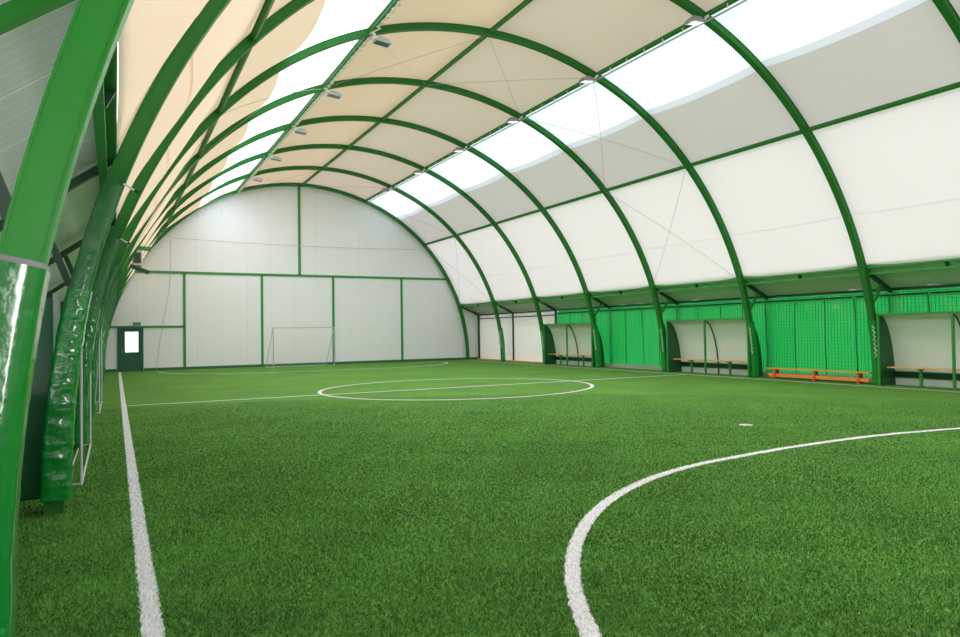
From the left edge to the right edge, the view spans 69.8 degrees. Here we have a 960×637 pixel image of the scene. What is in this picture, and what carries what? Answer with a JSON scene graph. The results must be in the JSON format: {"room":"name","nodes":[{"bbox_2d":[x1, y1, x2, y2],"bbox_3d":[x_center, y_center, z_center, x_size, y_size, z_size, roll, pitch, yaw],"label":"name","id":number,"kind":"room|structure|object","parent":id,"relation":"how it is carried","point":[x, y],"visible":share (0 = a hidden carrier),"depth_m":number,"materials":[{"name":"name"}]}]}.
{"room":"sports hall","nodes":[
{"label":"sports hall","id":0,"kind":"room"},
{"bbox_2d":[47,291,61,316],"bbox_3d":[-8.615,0.712,13.664,0.120,2.480,38.240,0,-1,-28],"label":"wall","id":1,"kind":"structure","parent":0,"point":[56,301],"depth_m":15.33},
{"bbox_2d":[0,0,105,300],"bbox_3d":[-8.114,-0.977,13.976,1.168,0.954,38.240,0,-1,-28],"label":"wall","id":2,"kind":"structure","parent":1,"relation":"attached to","point":[29,52],"depth_m":4.29,"materials":[{"name":"grey fabric"}]},
{"bbox_2d":[105,186,477,371],"bbox_3d":[-8.889,-2.273,35.317,19.950,9.314,0.120,0,-1,-28],"label":"wall","id":3,"kind":"structure","parent":0,"point":[223,312],"depth_m":34.87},
{"bbox_2d":[118,327,143,371],"bbox_3d":[-15.950,1.400,31.415,1.050,2.020,0.180,0,-1,-28],"label":"door","id":4,"kind":"structure","parent":3,"relation":"in","point":[127,361],"depth_m":31.38,"materials":[{"name":"teal metal"}]},
{"bbox_2d":[110,326,183,327],"bbox_3d":[-15.351,0.382,31.721,3.196,0.090,0.050,0,-1,-28],"label":"trim","id":5,"kind":"structure","parent":3,"relation":"attached to","point":[110,326],"depth_m":31.78,"materials":[{"name":"green metal"}]},
{"bbox_2d":[183,273,185,366],"bbox_3d":[-13.943,0.116,32.475,0.110,4.570,0.050,0,-1,-28],"label":"trim","id":6,"kind":"structure","parent":3,"relation":"attached to","point":[184,275],"depth_m":32.45,"materials":[{"name":"green metal"}]},
{"bbox_2d":[261,275,263,363],"bbox_3d":[-10.807,0.104,34.139,0.110,4.570,0.050,0,-1,-28],"label":"trim","id":7,"kind":"structure","parent":3,"relation":"attached to","point":[262,331],"depth_m":34.12,"materials":[{"name":"green metal"}]},
{"bbox_2d":[134,270,445,279],"bbox_3d":[-8.846,-2.189,35.241,16.012,0.110,0.050,0,-1,-28],"label":"trim","id":8,"kind":"structure","parent":3,"relation":"attached to","point":[172,272],"depth_m":34.77,"materials":[{"name":"green metal"}]},
{"bbox_2d":[105,357,477,371],"bbox_3d":[-8.771,2.315,35.151,19.730,0.130,0.060,0,-1,-28],"label":"baseboard","id":9,"kind":"structure","parent":3,"relation":"attached to","point":[463,358],"depth_m":34.72,"materials":[{"name":"green"}]},
{"bbox_2d":[298,186,300,275],"bbox_3d":[-9.221,-4.502,35.106,0.120,4.630,0.050,0,-1,-28],"label":"trim","id":10,"kind":"structure","parent":3,"relation":"attached to","point":[299,225],"depth_m":35.08,"materials":[{"name":"green"}]},
{"bbox_2d":[332,276,334,361],"bbox_3d":[-7.626,0.091,35.825,0.110,4.570,0.050,0,-1,-28],"label":"trim","id":11,"kind":"structure","parent":3,"relation":"attached to","point":[333,302],"depth_m":35.80,"materials":[{"name":"green metal"}]},
{"bbox_2d":[400,279,402,359],"bbox_3d":[-4.269,0.077,37.606,0.110,4.570,0.050,0,-1,-28],"label":"trim","id":12,"kind":"structure","parent":3,"relation":"attached to","point":[401,280],"depth_m":37.59,"materials":[{"name":"green metal"}]},
{"bbox_2d":[16,359,959,636],"bbox_3d":[0.171,1.913,18.290,19.730,0.006,38.240,0,-1,-28],"label":"floor","id":13,"kind":"structure","parent":0,"point":[121,391],"depth_m":7.23,"materials":[{"name":"green plastic"}]},
{"bbox_2d":[20,299,53,500],"bbox_3d":[-4.095,0.729,6.210,0.420,1.820,0.040,0,-1,-28],"label":"screen panel","id":14,"kind":"object","parent":13,"relation":"on","point":[31,467],"visible":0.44,"depth_m":6.23,"materials":[{"name":"green fabric"}]},
{"bbox_2d":[0,0,134,636],"bbox_3d":[6.207,-3.030,7.059,19.946,9.271,0.333,0,-1,-28],"label":"steel arch","id":15,"kind":"object","parent":13,"relation":"on","point":[31,216],"visible":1,"depth_m":2.70,"materials":[{"name":"green metal"}]},
{"bbox_2d":[73,348,91,484],"bbox_3d":[-4.995,0.792,8.595,0.164,2.014,3.028,0,-1,-28],"label":"goal","id":16,"kind":"object","parent":13,"relation":"on","point":[82,471],"visible":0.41,"depth_m":7.30,"materials":[{"name":"grey paint"}]},
{"bbox_2d":[95,330,101,412],"bbox_3d":[-8.552,0.978,15.366,0.164,2.014,2.828,0,-1,-28],"label":"goal","id":17,"kind":"object","parent":13,"relation":"on","point":[98,364],"visible":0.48,"depth_m":16.52,"materials":[{"name":"grey paint"}]},
{"bbox_2d":[156,239,170,370],"bbox_3d":[-14.623,-0.652,31.824,0.643,6.101,0.020,0,-1,-28],"label":"rope","id":18,"kind":"object","parent":13,"relation":"on","point":[170,239],"visible":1,"depth_m":31.85,"materials":[{"name":"silver metal"}]},
{"bbox_2d":[107,183,479,359],"bbox_3d":[-8.775,-2.258,35.117,19.771,9.271,0.150,0,-1,-28],"label":"steel arch","id":19,"kind":"object","parent":13,"relation":"on","point":[382,210],"visible":0.7,"depth_m":36.81,"materials":[{"name":"green metal"}]},
{"bbox_2d":[121,227,166,295],"bbox_3d":[-14.675,-2.359,29.919,1.840,3.002,3.906,0,-1,-28],"label":"wires","id":20,"kind":"object","parent":19,"relation":"attached to","point":[166,227],"visible":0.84,"depth_m":29.59,"materials":[{"name":"silver metal"}]},
{"bbox_2d":[166,180,243,233],"bbox_3d":[-12.451,-5.021,31.171,3.301,2.327,3.908,0,-1,-28],"label":"wires","id":21,"kind":"object","parent":19,"relation":"attached to","point":[243,180],"visible":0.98,"depth_m":31.10,"materials":[{"name":"silver metal"}]},
{"bbox_2d":[177,238,420,249],"bbox_3d":[-8.812,-3.725,34.990,12.550,0.122,0.022,0,-1,-28],"label":"rope","id":22,"kind":"object","parent":19,"relation":"attached to","point":[177,238],"visible":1,"depth_m":34.70,"materials":[{"name":"grey fabric"}]},
{"bbox_2d":[266,327,334,367],"bbox_3d":[-8.739,1.384,33.480,3.161,1.924,0.841,0,-1,-28],"label":"goal","id":23,"kind":"object","parent":13,"relation":"on","point":[273,336],"visible":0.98,"depth_m":33.40,"materials":[{"name":"silver metal"}]},
{"bbox_2d":[104,166,513,374],"bbox_3d":[-6.989,-2.350,31.756,19.773,9.271,0.313,0,-1,-28],"label":"steel arch","id":24,"kind":"object","parent":13,"relation":"on","point":[500,329],"visible":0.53,"depth_m":32.89,"materials":[{"name":"green metal"}]},
{"bbox_2d":[93,43,117,239],"bbox_3d":[-8.491,-1.218,15.872,0.155,0.305,34.450,0,-1,-28],"label":"beam","id":25,"kind":"structure","parent":24,"relation":"attached to","point":[105,108],"depth_m":5.06,"materials":[{"name":"green metal"}]},
{"bbox_2d":[250,176,262,181],"bbox_3d":[-9.849,-6.151,30.261,0.515,0.228,0.270,0,-1,-28],"label":"floodlight","id":26,"kind":"object","parent":24,"relation":"attached to","point":[257,179],"visible":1,"depth_m":30.21,"materials":[{"name":"grey metal"}]},
{"bbox_2d":[241,170,319,191],"bbox_3d":[-9.610,-6.494,32.718,3.199,0.619,3.908,0,-1,-28],"label":"wires","id":27,"kind":"object","parent":24,"relation":"attached to","point":[319,170],"visible":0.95,"depth_m":32.72,"materials":[{"name":"silver metal"}]},
{"bbox_2d":[235,0,398,191],"bbox_3d":[-3.879,-6.607,18.466,0.111,0.114,34.450,0,-1,-28],"label":"purlin","id":28,"kind":"object","parent":24,"relation":"attached to","point":[392,3],"visible":1,"depth_m":18.61,"materials":[{"name":"green metal"}]},
{"bbox_2d":[237,0,403,192],"bbox_3d":[-4.336,-6.540,19.529,0.175,0.092,31.866,0,-1,-28],"label":"cord","id":29,"kind":"object","parent":28,"relation":"attached to","point":[393,8],"visible":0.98,"depth_m":19.50,"materials":[{"name":"white plastic"}]},
{"bbox_2d":[372,191,450,234],"bbox_3d":[-3.730,-5.186,35.800,3.431,2.163,3.908,0,-1,-28],"label":"wires","id":30,"kind":"object","parent":24,"relation":"attached to","point":[392,191],"visible":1,"depth_m":35.42,"materials":[{"name":"silver metal"}]},
{"bbox_2d":[302,0,532,185],"bbox_3d":[-1.052,-7.229,19.982,0.088,0.090,34.450,0,-1,-28],"label":"purlin","id":31,"kind":"object","parent":24,"relation":"attached to","point":[524,3],"visible":1,"depth_m":20.30,"materials":[{"name":"green metal"}]},
{"bbox_2d":[429,242,482,293],"bbox_3d":[-1.247,-2.450,37.042,2.120,3.352,3.907,0,-1,-28],"label":"wires","id":32,"kind":"object","parent":24,"relation":"attached to","point":[455,242],"visible":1,"depth_m":36.86,"materials":[{"name":"silver metal"}]},
{"bbox_2d":[365,0,738,201],"bbox_3d":[1.915,-6.678,21.540,0.112,0.115,34.450,0,-1,-28],"label":"purlin","id":33,"kind":"object","parent":24,"relation":"attached to","point":[723,5],"visible":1,"depth_m":18.95,"materials":[{"name":"green metal"}]},
{"bbox_2d":[425,82,959,244],"bbox_3d":[4.987,-4.527,23.110,0.124,0.124,34.450,0,-1,-28],"label":"purlin","id":34,"kind":"object","parent":24,"relation":"attached to","point":[954,85],"visible":1,"depth_m":18.53,"materials":[{"name":"green metal"}]},
{"bbox_2d":[527,86,683,190],"bbox_3d":[3.764,-5.575,21.669,3.431,2.163,3.908,0,-1,-28],"label":"wires","id":35,"kind":"object","parent":34,"relation":"attached to","point":[594,86],"visible":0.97,"depth_m":21.55,"materials":[{"name":"silver metal"}]},
{"bbox_2d":[461,258,959,308],"bbox_3d":[7.051,-1.136,24.111,0.155,0.305,34.450,0,-1,-28],"label":"beam","id":36,"kind":"structure","parent":24,"relation":"attached to","point":[947,263],"depth_m":21.02,"materials":[{"name":"green metal"}]},
{"bbox_2d":[102,144,556,379],"bbox_3d":[-5.115,-2.447,28.224,19.773,9.271,0.312,0,-1,-28],"label":"steel arch","id":37,"kind":"object","parent":13,"relation":"on","point":[189,194],"visible":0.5,"depth_m":28.68,"materials":[{"name":"green metal"}]},
{"bbox_2d":[268,154,281,161],"bbox_3d":[-7.976,-6.248,26.728,0.515,0.228,0.270,0,-1,-28],"label":"floodlight","id":38,"kind":"object","parent":37,"relation":"attached to","point":[275,158],"visible":1,"depth_m":26.67,"materials":[{"name":"grey metal"}]},
{"bbox_2d":[412,169,425,173],"bbox_3d":[-2.627,-6.318,29.567,0.517,0.227,0.270,0,-1,-28],"label":"floodlight","id":39,"kind":"object","parent":37,"relation":"attached to","point":[415,171],"visible":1,"depth_m":29.46,"materials":[{"name":"grey metal"}]},
{"bbox_2d":[100,115,609,387],"bbox_3d":[-3.165,-2.545,24.732,19.946,9.271,0.312,0,-1,-28],"label":"steel arch","id":40,"kind":"object","parent":13,"relation":"on","point":[597,352],"visible":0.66,"depth_m":25.15,"materials":[{"name":"green metal"}]},
{"bbox_2d":[129,246,150,273],"bbox_3d":[-10.399,-1.779,21.046,0.606,0.876,0.370,0,-1,-28],"label":"heater","id":41,"kind":"object","parent":40,"relation":"attached to","point":[136,264],"depth_m":20.89,"materials":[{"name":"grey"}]},
{"bbox_2d":[133,252,140,262],"bbox_3d":[-10.390,-1.841,20.854,0.200,0.320,0.020,0,-1,-28],"label":"air vent","id":42,"kind":"object","parent":41,"relation":"in","point":[137,257],"depth_m":20.85,"materials":[{"name":"green metal"}]},
{"bbox_2d":[291,126,307,134],"bbox_3d":[-6.102,-6.345,23.195,0.515,0.228,0.270,0,-1,-28],"label":"floodlight","id":43,"kind":"object","parent":40,"relation":"attached to","point":[299,130],"visible":1,"depth_m":23.15,"materials":[{"name":"grey metal"}]},
{"bbox_2d":[453,146,466,151],"bbox_3d":[-0.754,-6.415,26.034,0.517,0.227,0.270,0,-1,-28],"label":"floodlight","id":44,"kind":"object","parent":40,"relation":"attached to","point":[457,149],"visible":1,"depth_m":25.93,"materials":[{"name":"grey metal"}]},
{"bbox_2d":[554,309,607,365],"bbox_3d":[4.490,0.846,30.936,0.012,2.416,4.007,0,-1,-28],"label":"net","id":45,"kind":"object","parent":40,"relation":"hanging from","point":[600,310],"visible":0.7,"depth_m":30.68,"materials":[{"name":"green fabric"}]},
{"bbox_2d":[61,77,677,400],"bbox_3d":[-1.292,-2.642,21.199,19.946,9.271,0.313,0,-1,-28],"label":"steel arch","id":46,"kind":"object","parent":13,"relation":"on","point":[370,80],"visible":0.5,"depth_m":21.28,"materials":[{"name":"green metal"}]},
{"bbox_2d":[53,315,59,346],"bbox_3d":[-9.732,1.022,16.369,0.064,1.900,32.200,0,-1,-28],"label":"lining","id":47,"kind":"object","parent":46,"relation":"hanging from","point":[55,319],"visible":0.02,"depth_m":11.98,"materials":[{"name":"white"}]},
{"bbox_2d":[122,120,216,268],"bbox_3d":[-7.181,-2.747,15.788,1.840,3.002,3.906,0,-1,-28],"label":"wires","id":48,"kind":"object","parent":46,"relation":"attached to","point":[216,120],"visible":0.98,"depth_m":15.55,"materials":[{"name":"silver metal"}]},
{"bbox_2d":[161,0,274,235],"bbox_3d":[-6.770,-4.267,16.868,0.124,0.124,34.450,0,-1,-28],"label":"purlin","id":49,"kind":"object","parent":46,"relation":"attached to","point":[267,5],"visible":0.93,"depth_m":12.76,"materials":[{"name":"green metal"}]},
{"bbox_2d":[200,39,362,157],"bbox_3d":[-4.957,-5.410,17.040,3.301,2.327,3.908,0,-1,-28],"label":"wires","id":50,"kind":"object","parent":49,"relation":"attached to","point":[362,39],"visible":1,"depth_m":16.87,"materials":[{"name":"silver metal"}]},
{"bbox_2d":[323,87,341,98],"bbox_3d":[-4.229,-6.442,19.663,0.515,0.228,0.270,0,-1,-28],"label":"floodlight","id":51,"kind":"object","parent":46,"relation":"attached to","point":[333,94],"visible":1,"depth_m":19.61,"materials":[{"name":"grey metal"}]},
{"bbox_2d":[327,37,482,87],"bbox_3d":[-2.116,-6.882,18.587,3.199,0.619,3.908,0,-1,-28],"label":"wires","id":52,"kind":"object","parent":46,"relation":"attached to","point":[481,37],"visible":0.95,"depth_m":18.46,"materials":[{"name":"silver metal"}]},
{"bbox_2d":[433,37,580,115],"bbox_3d":[0.763,-6.918,20.115,3.337,0.571,3.908,0,-1,-28],"label":"wires","id":53,"kind":"object","parent":46,"relation":"attached to","point":[488,37],"visible":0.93,"depth_m":20.02,"materials":[{"name":"silver metal"}]},
{"bbox_2d":[505,116,522,122],"bbox_3d":[1.120,-6.512,22.501,0.517,0.227,0.270,0,-1,-28],"label":"floodlight","id":54,"kind":"object","parent":46,"relation":"attached to","point":[511,119],"visible":1,"depth_m":22.41,"materials":[{"name":"grey metal"}]},
{"bbox_2d":[607,305,674,368],"bbox_3d":[6.364,0.749,27.403,0.012,2.416,4.007,0,-1,-28],"label":"net","id":55,"kind":"object","parent":46,"relation":"hanging from","point":[669,306],"visible":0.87,"depth_m":27.68,"materials":[{"name":"green fabric"}]},
{"bbox_2d":[606,169,733,284],"bbox_3d":[6.247,-2.838,22.911,2.120,3.352,3.907,0,-1,-28],"label":"wires","id":56,"kind":"object","parent":46,"relation":"attached to","point":[685,169],"visible":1,"depth_m":22.79,"materials":[{"name":"silver metal"}]},
{"bbox_2d":[675,300,765,374],"bbox_3d":[8.237,0.651,23.871,0.012,2.416,4.007,0,-1,-28],"label":"net","id":57,"kind":"object","parent":46,"relation":"hanging from","point":[759,301],"visible":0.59,"depth_m":23.72,"materials":[{"name":"green fabric"}]},
{"bbox_2d":[46,22,767,418],"bbox_3d":[0.582,-2.739,17.666,19.946,9.271,0.312,0,-1,-28],"label":"steel arch","id":58,"kind":"object","parent":13,"relation":"on","point":[289,61],"visible":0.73,"depth_m":16.89,"materials":[{"name":"green metal"}]},
{"bbox_2d":[369,32,391,47],"bbox_3d":[-2.355,-6.539,16.130,0.515,0.228,0.270,0,-1,-28],"label":"floodlight","id":59,"kind":"object","parent":58,"relation":"attached to","point":[381,41],"visible":1,"depth_m":16.09,"materials":[{"name":"grey metal"}]},
{"bbox_2d":[578,75,598,82],"bbox_3d":[2.994,-6.609,18.968,0.517,0.227,0.270,0,-1,-28],"label":"floodlight","id":60,"kind":"object","parent":58,"relation":"attached to","point":[586,79],"visible":1,"depth_m":18.88,"materials":[{"name":"grey metal"}]},
{"bbox_2d":[48,0,891,448],"bbox_3d":[2.477,-2.837,14.092,19.947,9.271,0.336,0,-1,-28],"label":"steel arch","id":61,"kind":"object","parent":13,"relation":"on","point":[113,241],"visible":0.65,"depth_m":10.88,"materials":[{"name":"green metal"}]},
{"bbox_2d":[684,15,709,25],"bbox_3d":[4.867,-6.706,15.435,0.517,0.227,0.270,0,-1,-28],"label":"floodlight","id":62,"kind":"object","parent":61,"relation":"attached to","point":[695,20],"visible":1,"depth_m":15.36,"materials":[{"name":"grey metal"}]},
{"bbox_2d":[765,293,888,380],"bbox_3d":[10.111,0.554,20.338,0.012,2.416,4.007,0,-1,-28],"label":"net","id":63,"kind":"object","parent":61,"relation":"hanging from","point":[884,294],"visible":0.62,"depth_m":20.42,"materials":[{"name":"green fabric"}]},
{"bbox_2d":[0,0,959,515],"bbox_3d":[4.350,-2.934,10.559,19.947,9.271,0.336,0,-1,-28],"label":"steel arch","id":64,"kind":"object","parent":13,"relation":"on","point":[56,474],"visible":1,"depth_m":6.22,"materials":[{"name":"green metal"}]},
{"bbox_2d":[888,288,959,312],"bbox_3d":[11.984,0.457,16.805,0.012,2.416,4.007,0,-1,-28],"label":"net","id":65,"kind":"object","parent":64,"relation":"hanging from","point":[950,293],"visible":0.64,"depth_m":17.73,"materials":[{"name":"green fabric"}]},
{"bbox_2d":[16,394,959,636],"bbox_3d":[2.165,1.734,11.175,16.521,0.024,16.215,0,-1,-28],"label":"artificial turf","id":66,"kind":"object","parent":13,"relation":"on","point":[341,457],"visible":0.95,"depth_m":5.48,"materials":[{"name":"green plastic"}]},
{"bbox_2d":[549,354,590,365],"bbox_3d":[4.139,1.857,30.688,0.280,0.495,3.460,0,-1,-28],"label":"bench","id":67,"kind":"object","parent":13,"relation":"on","point":[560,355],"visible":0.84,"depth_m":30.86,"materials":[{"name":"brown wood"}]},
{"bbox_2d":[543,322,604,367],"bbox_3d":[4.133,1.157,30.704,0.670,1.895,3.710,0,-1,-28],"label":"dugout","id":68,"kind":"object","parent":13,"relation":"on","point":[560,338],"visible":0.96,"depth_m":31.03,"materials":[{"name":"green"}]},
{"bbox_2d":[673,358,746,375],"bbox_3d":[7.933,1.660,23.534,0.280,0.495,3.420,0,-1,-28],"label":"bench","id":69,"kind":"object","parent":13,"relation":"on","point":[690,360],"visible":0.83,"depth_m":23.41,"materials":[{"name":"brown wood"}]},
{"bbox_2d":[666,318,762,376],"bbox_3d":[7.927,0.960,23.550,0.670,1.895,3.670,0,-1,-28],"label":"dugout","id":70,"kind":"object","parent":13,"relation":"on","point":[719,338],"visible":0.96,"depth_m":23.74,"materials":[{"name":"green"}]},
{"bbox_2d":[765,367,871,383],"bbox_3d":[9.785,1.651,19.999,0.260,0.320,3.360,0,-1,-28],"label":"bench","id":71,"kind":"object","parent":13,"relation":"on","point":[815,376],"visible":0.91,"depth_m":19.86,"materials":[{"name":"orange wood"}]},
{"bbox_2d":[876,311,959,389],"bbox_3d":[11.606,0.770,16.613,0.670,1.895,3.700,0,-1,-28],"label":"dugout","id":72,"kind":"object","parent":13,"relation":"on","point":[910,339],"visible":1,"depth_m":17.63,"materials":[{"name":"green"}]},
{"bbox_2d":[887,366,959,386],"bbox_3d":[11.612,1.469,16.597,0.280,0.495,3.450,0,-1,-28],"label":"bench","id":73,"kind":"object","parent":13,"relation":"on","point":[920,369],"visible":1,"depth_m":17.40,"materials":[{"name":"brown wood"}]},
{"bbox_2d":[480,309,557,361],"bbox_3d":[1.829,0.939,36.316,0.100,2.620,8.000,0,-1,-28],"label":"wall","id":74,"kind":"structure","parent":0,"point":[527,337],"depth_m":36.06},
{"bbox_2d":[477,358,542,362],"bbox_3d":[1.756,2.223,36.185,0.160,0.050,7.900,0,-1,-28],"label":"trim","id":75,"kind":"structure","parent":74,"relation":"attached to","point":[477,358],"depth_m":35.93,"materials":[{"name":"brown wood"}]},
{"bbox_2d":[477,314,554,318],"bbox_3d":[1.748,-0.076,36.301,0.050,0.050,8.000,0,-1,-28],"label":"trim","id":76,"kind":"structure","parent":74,"relation":"attached to","point":[553,314],"depth_m":35.81,"materials":[{"name":"green metal"}]},
{"bbox_2d":[557,309,589,322],"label":"curtain","id":77,"kind":"object","parent":74,"relation":"hanging from","point":[573,320],"depth_m":31.73,"materials":[{"name":"green fabric"}]},
{"bbox_2d":[593,308,611,362],"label":"curtain","id":78,"kind":"object","parent":74,"relation":"hanging from","point":[605,321],"depth_m":29.60,"materials":[{"name":"green fabric"}]},
{"bbox_2d":[611,304,678,365],"bbox_3d":[6.537,0.676,27.497,0.170,2.500,4.000,0,-1,-28],"label":"curtain","id":79,"kind":"object","parent":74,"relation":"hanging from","point":[615,317],"visible":0.64,"depth_m":27.86,"materials":[{"name":"green fabric"}]},
{"bbox_2d":[678,300,744,319],"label":"curtain","id":80,"kind":"object","parent":74,"relation":"hanging from","point":[705,312],"depth_m":24.38,"materials":[{"name":"green fabric"}]},
{"bbox_2d":[465,260,959,313],"bbox_3d":[8.390,-1.041,22.730,1.126,0.669,38.240,0,-1,-28],"label":"trim","id":81,"kind":"structure","parent":74,"relation":"attached to","point":[950,275],"depth_m":21.40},
{"bbox_2d":[479,284,959,315],"bbox_3d":[8.832,-0.668,22.943,0.050,0.080,38.220,0,-1,-28],"label":"trim","id":82,"kind":"structure","parent":74,"relation":"attached to","point":[944,285],"depth_m":21.79,"materials":[{"name":"green metal"}]},
{"bbox_2d":[605,363,872,382],"bbox_3d":[10.758,1.714,19.381,0.200,0.140,30.240,0,-1,-28],"label":"baseboard","id":83,"kind":"structure","parent":74,"relation":"attached to","point":[616,365],"depth_m":26.54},
{"bbox_2d":[749,299,769,371],"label":"curtain","id":84,"kind":"object","parent":74,"relation":"hanging from","point":[756,309],"depth_m":22.41,"materials":[{"name":"green fabric"}]},
{"bbox_2d":[768,291,891,376],"bbox_3d":[10.273,0.482,20.426,0.175,2.500,4.000,0,-1,-28],"label":"curtain","id":85,"kind":"object","parent":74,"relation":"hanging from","point":[813,337],"visible":0.66,"depth_m":20.52,"materials":[{"name":"green fabric"}]},
{"bbox_2d":[891,287,959,312],"bbox_3d":[12.148,0.385,16.894,0.171,2.500,4.000,0,-1,-28],"label":"curtain","id":86,"kind":"object","parent":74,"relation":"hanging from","point":[915,303],"visible":0.26,"depth_m":17.91,"materials":[{"name":"green fabric"}]},
{"bbox_2d":[116,0,959,303],"bbox_3d":[0.099,-4.297,18.423,17.476,6.172,38.240,0,-1,-28],"label":"ceiling","id":87,"kind":"structure","parent":0,"point":[896,169],"depth_m":18.55,"materials":[{"name":"white fabric"}]},
{"bbox_2d":[199,173,248,206],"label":"window","id":88,"kind":"structure","parent":87,"relation":"attached to","point":[232,187],"depth_m":30.99,"materials":[{"name":"white"}]},
{"bbox_2d":[210,151,265,190],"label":"window","id":89,"kind":"structure","parent":87,"relation":"attached to","point":[246,168],"depth_m":27.49,"materials":[{"name":"white"}]},
{"bbox_2d":[219,123,287,172],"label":"window","id":90,"kind":"structure","parent":87,"relation":"attached to","point":[262,145],"depth_m":23.97,"materials":[{"name":"white"}]},
{"bbox_2d":[239,84,320,143],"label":"window","id":91,"kind":"structure","parent":87,"relation":"attached to","point":[285,113],"depth_m":20.43,"materials":[{"name":"white"}]},
{"bbox_2d":[260,28,365,107],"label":"window","id":92,"kind":"structure","parent":87,"relation":"attached to","point":[290,75],"depth_m":16.87,"materials":[{"name":"white"}]},
{"bbox_2d":[290,0,390,55],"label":"window","id":93,"kind":"structure","parent":87,"relation":"attached to","point":[337,17],"depth_m":14.04,"materials":[{"name":"white"}]},
{"bbox_2d":[365,189,420,216],"bbox_3d":[-4.439,-5.937,35.445,1.746,0.949,4.000,0,-1,-28],"label":"window","id":94,"kind":"structure","parent":87,"relation":"attached to","point":[388,200],"depth_m":35.36,"materials":[{"name":"white"}]},
{"bbox_2d":[395,173,455,203],"bbox_3d":[-2.566,-6.034,31.912,1.746,0.949,4.000,0,-1,-28],"label":"window","id":95,"kind":"structure","parent":87,"relation":"attached to","point":[426,188],"depth_m":31.82,"materials":[{"name":"white"}]},
{"bbox_2d":[425,150,500,188],"bbox_3d":[-0.692,-6.131,28.380,1.746,0.949,4.000,0,-1,-28],"label":"window","id":96,"kind":"structure","parent":87,"relation":"attached to","point":[466,169],"depth_m":28.26,"materials":[{"name":"white"}]},
{"bbox_2d":[471,121,558,169],"bbox_3d":[1.181,-6.228,24.847,1.746,0.949,4.000,0,-1,-28],"label":"window","id":97,"kind":"structure","parent":87,"relation":"attached to","point":[519,144],"depth_m":24.72,"materials":[{"name":"white"}]},
{"bbox_2d":[367,0,749,202],"bbox_3d":[2.699,-6.309,21.861,1.861,0.949,34.100,0,-1,-28],"label":"skylight","id":98,"kind":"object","parent":87,"relation":"attached to","point":[698,59],"depth_m":17.63,"materials":[{"name":"white"}]},
{"bbox_2d":[526,81,636,143],"bbox_3d":[3.055,-6.325,21.314,1.746,0.949,4.000,0,-1,-28],"label":"window","id":99,"kind":"structure","parent":87,"relation":"attached to","point":[578,111],"depth_m":21.15,"materials":[{"name":"white"}]},
{"bbox_2d":[711,0,905,60],"bbox_3d":[6.802,-6.519,14.248,1.746,0.949,4.000,0,-1,-28],"label":"skylight","id":100,"kind":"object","parent":87,"relation":"attached to","point":[767,28],"depth_m":14.85,"materials":[{"name":"white"}]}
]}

